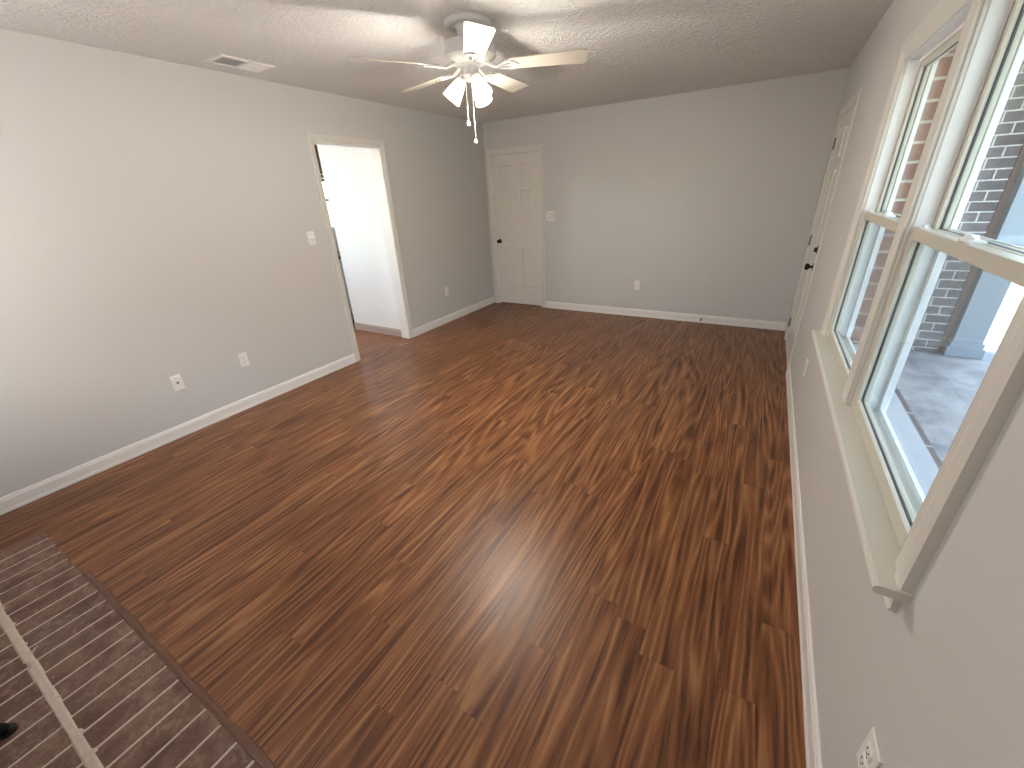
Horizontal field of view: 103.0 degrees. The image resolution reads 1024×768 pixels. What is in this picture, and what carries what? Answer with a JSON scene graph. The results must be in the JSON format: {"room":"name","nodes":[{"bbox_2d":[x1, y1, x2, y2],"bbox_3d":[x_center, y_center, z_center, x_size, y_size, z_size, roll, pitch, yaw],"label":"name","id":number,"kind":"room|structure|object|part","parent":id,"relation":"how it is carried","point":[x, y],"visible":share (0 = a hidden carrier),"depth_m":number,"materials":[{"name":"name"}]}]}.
{"room":"empty living room","nodes":[
{"label":"empty living room","id":0,"kind":"room"},
{"bbox_2d":[0,28,492,497],"bbox_3d":[-1.994,-1.197,3.577,0.120,2.440,6.606,12,29,28],"label":"wall","id":1,"kind":"structure","parent":0,"point":[156,215],"depth_m":2.83,"materials":[{"name":"paint"}]},
{"bbox_2d":[169,374,185,390],"bbox_3d":[-2.466,-0.009,3.009,0.018,0.115,0.070,12,29,28],"label":"cable plate","id":2,"kind":"object","parent":1,"relation":"attached to","point":[177,382],"visible":1,"depth_m":3.01,"materials":[{"name":"plastic"}]},
{"bbox_2d":[0,354,355,514],"bbox_3d":[-2.578,0.411,2.966,0.014,0.095,3.594,12,29,28],"label":"baseboard","id":3,"kind":"structure","parent":1,"relation":"attached to","point":[12,501],"depth_m":2.93,"materials":[{"name":"paint"}]},
{"bbox_2d":[237,352,249,366],"bbox_3d":[-2.227,-0.202,3.384,0.010,0.115,0.070,12,29,28],"label":"power outlet","id":4,"kind":"object","parent":1,"relation":"attached to","point":[243,359],"visible":1,"depth_m":3.38,"materials":[{"name":"plastic"}]},
{"bbox_2d":[307,231,315,244],"bbox_3d":[-1.816,-1.326,3.704,0.022,0.115,0.070,12,29,28],"label":"light switch","id":5,"kind":"object","parent":1,"relation":"attached to","point":[311,237],"visible":1,"depth_m":3.70,"materials":[{"name":"plastic"}]},
{"bbox_2d":[305,132,413,361],"bbox_3d":[-1.496,-1.368,4.278,0.019,2.114,0.888,12,29,28],"label":"doorway","id":6,"kind":"structure","parent":1,"relation":"in","point":[310,137],"depth_m":4.07,"materials":[{"name":"paint"}]},
{"bbox_2d":[313,141,409,359],"bbox_3d":[-1.555,-1.355,4.323,0.120,2.058,0.776,12,29,28],"label":"doorway","id":7,"kind":"structure","parent":1,"relation":"in","point":[375,150],"depth_m":4.50,"materials":[{"name":"paint"}]},
{"bbox_2d":[445,287,448,295],"bbox_3d":[-0.876,-1.241,5.472,0.010,0.115,0.070,12,29,28],"label":"power outlet","id":8,"kind":"object","parent":1,"relation":"attached to","point":[446,288],"visible":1,"depth_m":5.47,"materials":[{"name":"plastic"}]},
{"bbox_2d":[413,296,493,336],"bbox_3d":[-0.757,-0.988,5.779,0.014,0.095,1.876,12,29,28],"label":"baseboard","id":9,"kind":"structure","parent":1,"relation":"attached to","point":[417,331],"depth_m":5.64,"materials":[{"name":"paint"}]},
{"bbox_2d":[314,144,338,250],"bbox_3d":[-3.293,-1.820,5.056,0.100,2.440,5.136,12,29,28],"label":"wall","id":10,"kind":"structure","parent":0,"point":[334,233],"depth_m":6.06,"materials":[{"name":"paint"}]},
{"bbox_2d":[314,145,324,181],"bbox_3d":[-2.513,-3.131,5.812,0.034,0.447,1.000,12,29,28],"label":"window valance","id":11,"kind":"object","parent":10,"relation":"attached to","point":[315,146],"visible":0.02,"depth_m":5.59,"materials":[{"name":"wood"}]},
{"bbox_2d":[317,144,400,328],"bbox_3d":[-1.762,-1.791,4.831,0.870,2.440,0.100,12,29,28],"label":"wall","id":12,"kind":"structure","parent":0,"point":[348,172],"depth_m":4.79,"materials":[{"name":"paint"}]},
{"bbox_2d":[354,322,401,336],"bbox_3d":[-1.737,-0.707,5.280,0.870,0.095,0.014,12,29,28],"label":"baseboard","id":13,"kind":"structure","parent":12,"relation":"attached to","point":[359,326],"depth_m":5.27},
{"bbox_2d":[0,302,805,767],"bbox_3d":[-1.053,0.129,3.641,6.032,0.100,6.626,12,29,28],"label":"floor","id":14,"kind":"structure","parent":0,"point":[503,534],"depth_m":2.00,"materials":[{"name":"laminate"}]},
{"bbox_2d":[0,532,260,767],"bbox_3d":[-1.629,1.119,1.438,2.415,0.015,0.532,12,29,28],"label":"hearth","id":15,"kind":"object","parent":14,"relation":"on","point":[81,688],"visible":1,"depth_m":1.47,"materials":[{"name":"brick"}]},
{"bbox_2d":[0,722,17,738],"bbox_3d":[-1.526,0.891,1.036,0.566,0.728,0.185,12,29,28],"label":"fireplace screen","id":16,"kind":"object","parent":15,"relation":"on","point":[6,729],"visible":1,"depth_m":1.34,"materials":[{"name":"black metal"}]},
{"bbox_2d":[82,570,275,767],"bbox_3d":[-1.237,1.063,1.515,1.857,0.016,0.030,12,29,28],"label":"trim","id":17,"kind":"structure","parent":14,"relation":"on","point":[262,759],"depth_m":1.47,"materials":[{"name":"brown wood"}]},
{"bbox_2d":[339,259,353,319],"bbox_3d":[-2.179,-1.619,6.368,0.640,0.870,1.830,12,29,28],"label":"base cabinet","id":18,"kind":"object","parent":14,"relation":"on","point":[340,261],"visible":0.02,"depth_m":5.65,"materials":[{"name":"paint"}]},
{"bbox_2d":[0,0,893,122],"bbox_3d":[-0.249,-1.989,2.054,4.092,0.120,6.606,12,29,28],"label":"ceiling","id":19,"kind":"structure","parent":0,"point":[637,49],"depth_m":2.54,"materials":[{"name":"white paint"}]},
{"bbox_2d":[204,54,275,72],"bbox_3d":[-1.837,-2.170,2.768,0.210,0.010,0.366,12,29,28],"label":"ceiling vent","id":20,"kind":"object","parent":19,"relation":"in","point":[225,60],"visible":1,"depth_m":2.75,"materials":[{"name":"plastic"}]},
{"bbox_2d":[349,12,586,143],"bbox_3d":[-0.224,-1.774,2.444,1.295,0.601,1.253,12,29,28],"label":"ceiling fan","id":21,"kind":"object","parent":19,"relation":"hanging from","point":[473,47],"visible":1,"depth_m":2.30,"materials":[{"name":"metal"}]},
{"bbox_3d":[-0.629,-1.742,2.200,0.460,0.006,0.140,-14,39,-23],"label":"blade","id":22,"kind":"part","parent":21,"relation":"part of","materials":[{"name":"white wood"}]},
{"bbox_3d":[-0.548,-1.958,2.656,0.460,0.006,0.140,21,46,41],"label":"blade","id":23,"kind":"part","parent":21,"relation":"part of","materials":[{"name":"white wood"}]},
{"bbox_3d":[-0.347,-1.728,2.413,0.127,0.141,0.112,12,29,28],"label":"lamp shade","id":24,"kind":"part","parent":21,"relation":"part of","materials":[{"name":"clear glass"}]},
{"bbox_3d":[-0.264,-1.706,2.399,0.013,0.274,0.004,-23,32,-37],"label":"pull chain","id":25,"kind":"part","parent":21,"relation":"part of","materials":[{"name":"metal"}]},
{"bbox_3d":[-0.229,-1.654,2.399,0.004,0.371,0.015,-7,25,-10],"label":"pull chain","id":26,"kind":"part","parent":21,"relation":"part of","materials":[{"name":"metal"}]},
{"bbox_3d":[-0.174,-1.662,1.980,0.140,0.006,0.460,5,23,-12],"label":"blade","id":27,"kind":"part","parent":21,"relation":"part of","materials":[{"name":"laminate"}]},
{"bbox_3d":[-0.192,-1.721,2.340,0.070,0.080,0.056,12,29,28],"label":"bulb","id":28,"kind":"part","parent":21,"relation":"part of","materials":[{"name":"white glass"}]},
{"bbox_3d":[-0.183,-1.698,2.329,0.129,0.141,0.110,12,29,28],"label":"lamp shade","id":29,"kind":"part","parent":21,"relation":"part of","materials":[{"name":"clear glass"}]},
{"bbox_3d":[-0.188,-1.778,2.501,0.110,0.141,0.134,12,29,28],"label":"lamp shade","id":30,"kind":"part","parent":21,"relation":"part of","materials":[{"name":"white glass"}]},
{"bbox_3d":[-0.043,-2.012,2.718,0.140,0.006,0.460,-2,22,31],"label":"blade","id":31,"kind":"part","parent":21,"relation":"part of","materials":[{"name":"laminate"}]},
{"bbox_3d":[0.188,-1.829,2.300,0.460,0.006,0.140,2,13,9],"label":"blade","id":32,"kind":"part","parent":21,"relation":"part of","materials":[{"name":"laminate"}]},
{"bbox_2d":[482,68,848,321],"bbox_3d":[1.443,-2.078,5.101,4.072,2.440,0.120,12,29,28],"label":"wall","id":33,"kind":"structure","parent":0,"point":[706,199],"depth_m":4.68,"materials":[{"name":"paint"}]},
{"bbox_2d":[486,143,544,307],"bbox_3d":[0.069,-2.182,5.849,0.872,2.124,0.019,12,29,28],"label":"door frame","id":34,"kind":"structure","parent":33,"relation":"in","point":[540,147],"depth_m":5.71,"materials":[{"name":"paint"}]},
{"bbox_2d":[490,149,541,306],"bbox_3d":[0.105,-2.184,5.915,0.760,2.068,0.120,12,29,28],"label":"door frame","id":35,"kind":"structure","parent":33,"relation":"in","point":[534,149],"depth_m":5.82,"materials":[{"name":"paint"}]},
{"bbox_2d":[492,151,540,305],"bbox_3d":[0.087,-2.163,5.889,0.759,2.053,0.114,12,29,28],"label":"door","id":36,"kind":"structure","parent":35,"relation":"attached to","point":[516,175],"depth_m":5.85,"materials":[{"name":"paint"}]},
{"bbox_2d":[546,211,553,220],"bbox_3d":[0.516,-2.275,5.518,0.116,0.118,0.013,12,29,28],"label":"light switch","id":37,"kind":"object","parent":33,"relation":"attached to","point":[549,214],"visible":1,"depth_m":5.52,"materials":[{"name":"plastic"}]},
{"bbox_2d":[634,281,639,289],"bbox_3d":[1.623,-1.284,5.296,0.070,0.115,0.010,12,29,28],"label":"power outlet","id":38,"kind":"object","parent":33,"relation":"attached to","point":[636,283],"visible":1,"depth_m":5.29,"materials":[{"name":"plastic"}]},
{"bbox_2d":[545,301,786,330],"bbox_3d":[1.808,-0.920,5.356,3.034,0.095,0.014,12,29,28],"label":"baseboard","id":39,"kind":"structure","parent":33,"relation":"attached to","point":[773,325],"depth_m":5.21,"materials":[{"name":"paint"}]},
{"bbox_2d":[850,47,956,344],"bbox_3d":[1.564,-0.514,1.537,0.092,3.200,6.546,12,29,28],"label":"wall","id":40,"kind":"structure","parent":0,"point":[944,64],"depth_m":1.85,"materials":[{"name":"brick"}]},
{"bbox_2d":[853,344,938,497],"bbox_3d":[1.417,0.148,1.523,0.089,0.065,1.717,12,29,28],"label":"sill","id":41,"kind":"structure","parent":40,"relation":"attached to","point":[925,470],"depth_m":1.34,"materials":[{"name":"paint"}]},
{"bbox_2d":[894,386,941,468],"bbox_3d":[1.475,0.191,1.508,0.040,0.075,1.817,12,29,28],"label":"sill","id":42,"kind":"structure","parent":40,"relation":"attached to","point":[916,424],"depth_m":1.47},
{"bbox_2d":[785,0,1023,767],"bbox_3d":[1.482,-0.459,1.618,0.090,2.440,6.486,12,29,28],"label":"wall","id":43,"kind":"structure","parent":0,"point":[939,678],"depth_m":0.85,"materials":[{"name":"paint"}]},
{"bbox_2d":[786,363,821,767],"bbox_3d":[1.185,0.829,1.664,0.014,0.095,5.028,12,29,28],"label":"baseboard","id":44,"kind":"structure","parent":43,"relation":"attached to","point":[810,710],"depth_m":1.54,"materials":[{"name":"paint"}]},
{"bbox_2d":[803,358,808,377],"bbox_3d":[1.940,-0.105,2.694,0.010,0.115,0.070,12,29,28],"label":"power outlet","id":45,"kind":"object","parent":43,"relation":"attached to","point":[807,361],"visible":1,"depth_m":2.68,"materials":[{"name":"plastic"}]},
{"bbox_2d":[786,102,855,366],"bbox_3d":[2.738,-1.205,3.567,0.160,2.035,0.920,12,29,28],"label":"door frame","id":46,"kind":"structure","parent":43,"relation":"in","point":[853,105],"depth_m":3.79,"materials":[{"name":"paint"}]},
{"bbox_2d":[786,106,854,362],"bbox_3d":[2.662,-1.223,3.615,0.099,2.005,0.902,12,29,28],"label":"door","id":47,"kind":"structure","parent":46,"relation":"attached to","point":[839,142],"depth_m":3.56,"materials":[{"name":"paint"}]},
{"bbox_3d":[2.456,-0.969,3.369,0.064,0.062,0.062,12,29,28],"label":"knob","id":48,"kind":"part","parent":47,"relation":"part of","materials":[{"name":"brown metal"}]},
{"bbox_2d":[784,88,861,370],"bbox_3d":[2.663,-1.247,3.594,0.011,2.095,1.040,12,29,28],"label":"door frame","id":49,"kind":"structure","parent":43,"relation":"in","point":[855,98],"depth_m":3.35,"materials":[{"name":"paint"}]},
{"bbox_2d":[856,727,881,767],"bbox_3d":[0.762,0.801,0.874,0.010,0.115,0.070,12,29,28],"label":"power outlet","id":50,"kind":"object","parent":43,"relation":"attached to","point":[868,755],"visible":1,"depth_m":0.86,"materials":[{"name":"plastic"}]},
{"bbox_2d":[860,750,866,767],"bbox_3d":[0.761,0.818,0.883,0.005,0.027,0.034,12,29,28],"label":"socket","id":51,"kind":"object","parent":50,"relation":"attached to","point":[863,757],"depth_m":0.88,"materials":[{"name":"plastic"}]},
{"bbox_2d":[865,741,872,763],"bbox_3d":[0.759,0.783,0.866,0.005,0.027,0.034,12,29,28],"label":"socket","id":52,"kind":"object","parent":50,"relation":"attached to","point":[868,744],"depth_m":0.86,"materials":[{"name":"plastic"}]},
{"bbox_2d":[828,2,971,384],"bbox_3d":[1.532,-0.646,1.633,0.096,1.235,0.806,12,29,28],"label":"window","id":53,"kind":"structure","parent":43,"relation":"in","point":[921,68],"depth_m":1.83,"materials":[{"name":"white plastic"}]},
{"bbox_3d":[1.519,-0.388,1.769,0.032,0.628,0.792,12,29,28],"label":"sash","id":54,"kind":"part","parent":53,"relation":"part of","materials":[{"name":"paint"}]},
{"bbox_3d":[1.570,-0.381,1.740,0.004,0.622,0.778,12,29,28],"label":"screen frame","id":55,"kind":"part","parent":53,"relation":"part of","materials":[{"name":"white plastic"}]},
{"bbox_3d":[1.526,-0.913,1.504,0.030,0.618,0.792,12,29,28],"label":"sash","id":56,"kind":"part","parent":53,"relation":"part of","materials":[{"name":"paint"}]},
{"bbox_2d":[842,0,990,405],"bbox_3d":[1.301,-0.472,1.291,0.120,1.225,0.097,12,29,28],"label":"trim","id":57,"kind":"structure","parent":43,"relation":"attached to","point":[978,10],"depth_m":1.23,"materials":[{"name":"paint"}]},
{"bbox_2d":[811,0,1023,612],"bbox_3d":[1.242,-0.491,1.323,0.070,1.392,1.906,12,29,28],"label":"window frame","id":58,"kind":"structure","parent":43,"relation":"in","point":[1002,385],"depth_m":0.89,"materials":[{"name":"paint"}]},
{"bbox_2d":[851,0,1023,549],"bbox_3d":[1.083,-0.301,0.939,0.096,1.235,0.808,12,29,28],"label":"window","id":59,"kind":"structure","parent":43,"relation":"in","point":[997,58],"depth_m":1.14,"materials":[{"name":"white plastic"}]},
{"bbox_3d":[1.070,-0.043,1.075,0.032,0.628,0.794,12,29,28],"label":"sash","id":60,"kind":"part","parent":59,"relation":"part of","materials":[{"name":"paint"}]},
{"bbox_3d":[1.121,-0.036,1.046,0.004,0.622,0.780,12,29,28],"label":"screen frame","id":61,"kind":"part","parent":59,"relation":"part of","materials":[{"name":"white plastic"}]},
{"bbox_3d":[1.077,-0.568,0.809,0.030,0.618,0.794,12,29,28],"label":"sash","id":62,"kind":"part","parent":59,"relation":"part of","materials":[{"name":"paint"}]},
{"bbox_2d":[911,59,1023,351],"bbox_3d":[3.744,-1.690,3.832,1.138,3.200,0.100,12,29,28],"label":"wall","id":63,"kind":"structure","parent":0,"point":[1007,142],"depth_m":3.58,"materials":[{"name":"brick"}]},
{"bbox_2d":[936,144,1023,352],"bbox_3d":[4.261,-1.474,3.606,0.045,2.550,0.118,12,29,28],"label":"trim","id":64,"kind":"structure","parent":63,"relation":"attached to","point":[1017,167],"depth_m":3.61,"materials":[{"name":"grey wood"}]},
{"label":"outside","id":65,"kind":"structure","parent":0,"visible":0},
{"bbox_2d":[984,282,1023,344],"bbox_3d":[16.307,1.146,0.346,23.740,0.460,44.000,12,29,28],"label":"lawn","id":66,"kind":"structure","parent":65,"point":[1014,295],"depth_m":5.29,"materials":[{"name":"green plant"}]},
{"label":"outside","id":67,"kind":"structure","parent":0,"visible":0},
{"bbox_2d":[896,341,998,462],"bbox_3d":[2.545,0.905,1.977,1.708,0.270,7.116,12,29,28],"label":"porch slab","id":68,"kind":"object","parent":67,"point":[939,389],"visible":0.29,"depth_m":3.41,"materials":[{"name":"concrete"}]},
{"bbox_2d":[941,163,1023,358],"bbox_3d":[4.387,-1.461,3.530,0.270,2.540,0.270,12,29,28],"label":"porch column","id":69,"kind":"structure","parent":68,"relation":"on","point":[986,294],"depth_m":3.75,"materials":[{"name":"paint"}]}
]}

